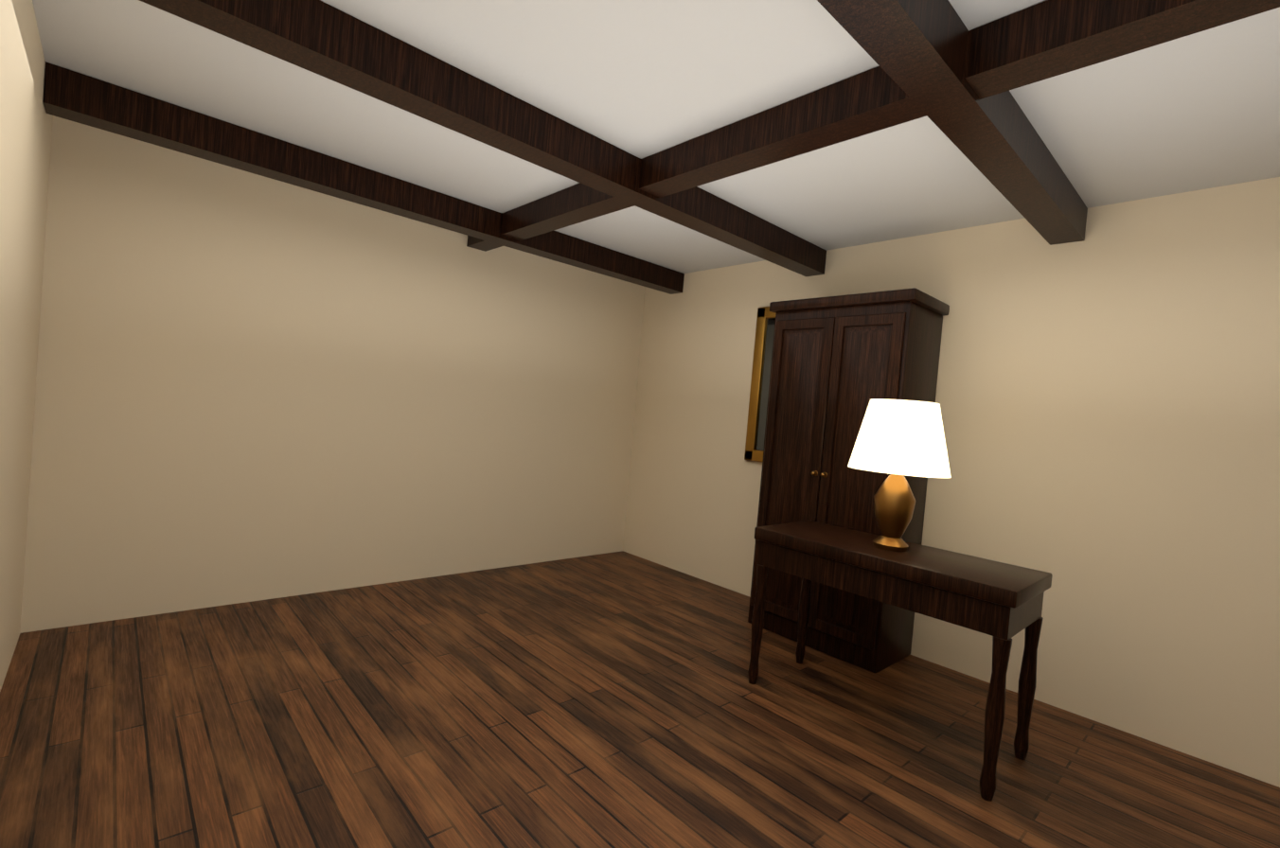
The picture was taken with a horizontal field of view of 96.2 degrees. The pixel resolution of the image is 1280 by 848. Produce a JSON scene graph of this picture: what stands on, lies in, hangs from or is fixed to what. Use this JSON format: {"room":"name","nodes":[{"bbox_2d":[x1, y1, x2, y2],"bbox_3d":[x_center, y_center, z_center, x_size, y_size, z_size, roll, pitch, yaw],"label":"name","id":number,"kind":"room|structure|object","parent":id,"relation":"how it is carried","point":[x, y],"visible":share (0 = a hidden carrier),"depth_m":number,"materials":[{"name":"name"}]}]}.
{"room":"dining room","nodes":[
{"label":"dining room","id":0,"kind":"room"},
{"bbox_2d":[0,0,57,692],"bbox_3d":[-0.480,-0.001,0.145,0.010,2.450,7.040,4,2,-43],"label":"wall","id":1,"kind":"structure","parent":0,"point":[27,133],"depth_m":2.11,"materials":[{"name":"beige paint"}]},
{"bbox_2d":[26,117,643,632],"bbox_3d":[-1.448,-0.165,3.954,3.690,2.450,0.120,4,2,-43],"label":"wall","id":2,"kind":"structure","parent":0,"point":[219,383],"depth_m":3.34,"materials":[{"name":"beige paint"}]},
{"bbox_2d":[0,551,1279,847],"bbox_3d":[-2.200,1.102,0.634,10.400,0.060,11.920,4,2,-43],"label":"floor","id":3,"kind":"structure","parent":0,"point":[610,701],"depth_m":2.21,"materials":[{"name":"brown wood"}]},
{"bbox_2d":[747,287,949,673],"bbox_3d":[1.190,0.287,3.436,0.502,2.020,0.890,4,2,-43],"label":"armoire","id":4,"kind":"object","parent":3,"relation":"on","point":[839,363],"visible":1,"depth_m":3.24,"materials":[{"name":"brown wood"}]},
{"bbox_2d":[747,399,1052,801],"bbox_3d":[1.105,0.604,2.552,0.500,1.411,1.100,4,2,-43],"label":"console","id":5,"kind":"object","parent":3,"relation":"on","point":[1001,603],"visible":1,"depth_m":2.37,"materials":[{"name":"brown wood"}]},
{"bbox_2d":[847,399,951,479],"bbox_3d":[1.152,0.056,2.540,0.420,0.310,0.420,4,2,-43],"label":"shade","id":6,"kind":"object","parent":5,"relation":"on","point":[897,437],"depth_m":2.40,"materials":[{"name":"beige fabric"}]},
{"bbox_2d":[32,0,1279,273],"bbox_3d":[-1.596,-1.380,0.820,8.540,0.080,11.740,4,2,-43],"label":"ceiling","id":7,"kind":"structure","parent":0,"point":[648,78],"depth_m":2.17,"materials":[{"name":"grey paint"}]},
{"bbox_2d":[43,0,1279,294],"bbox_3d":[0.983,-1.051,1.387,3.716,0.158,6.796,4,2,-43],"label":"ceiling beams","id":8,"kind":"structure","parent":7,"relation":"attached to","point":[947,72],"depth_m":2.14,"materials":[{"name":"brown wood"}]},
{"bbox_2d":[621,177,1279,787],"bbox_3d":[2.292,0.180,2.716,0.120,2.450,7.040,4,2,-43],"label":"wall","id":9,"kind":"structure","parent":0,"point":[1109,400],"depth_m":2.76,"materials":[{"name":"beige paint"}]},
{"bbox_2d":[744,306,775,462],"bbox_3d":[0.956,-0.279,4.071,0.040,1.120,0.400,4,2,-43],"label":"mirror","id":10,"kind":"object","parent":9,"relation":"attached to","point":[760,382],"visible":0.44,"depth_m":4.15,"materials":[{"name":"brown mirror"}]}
]}

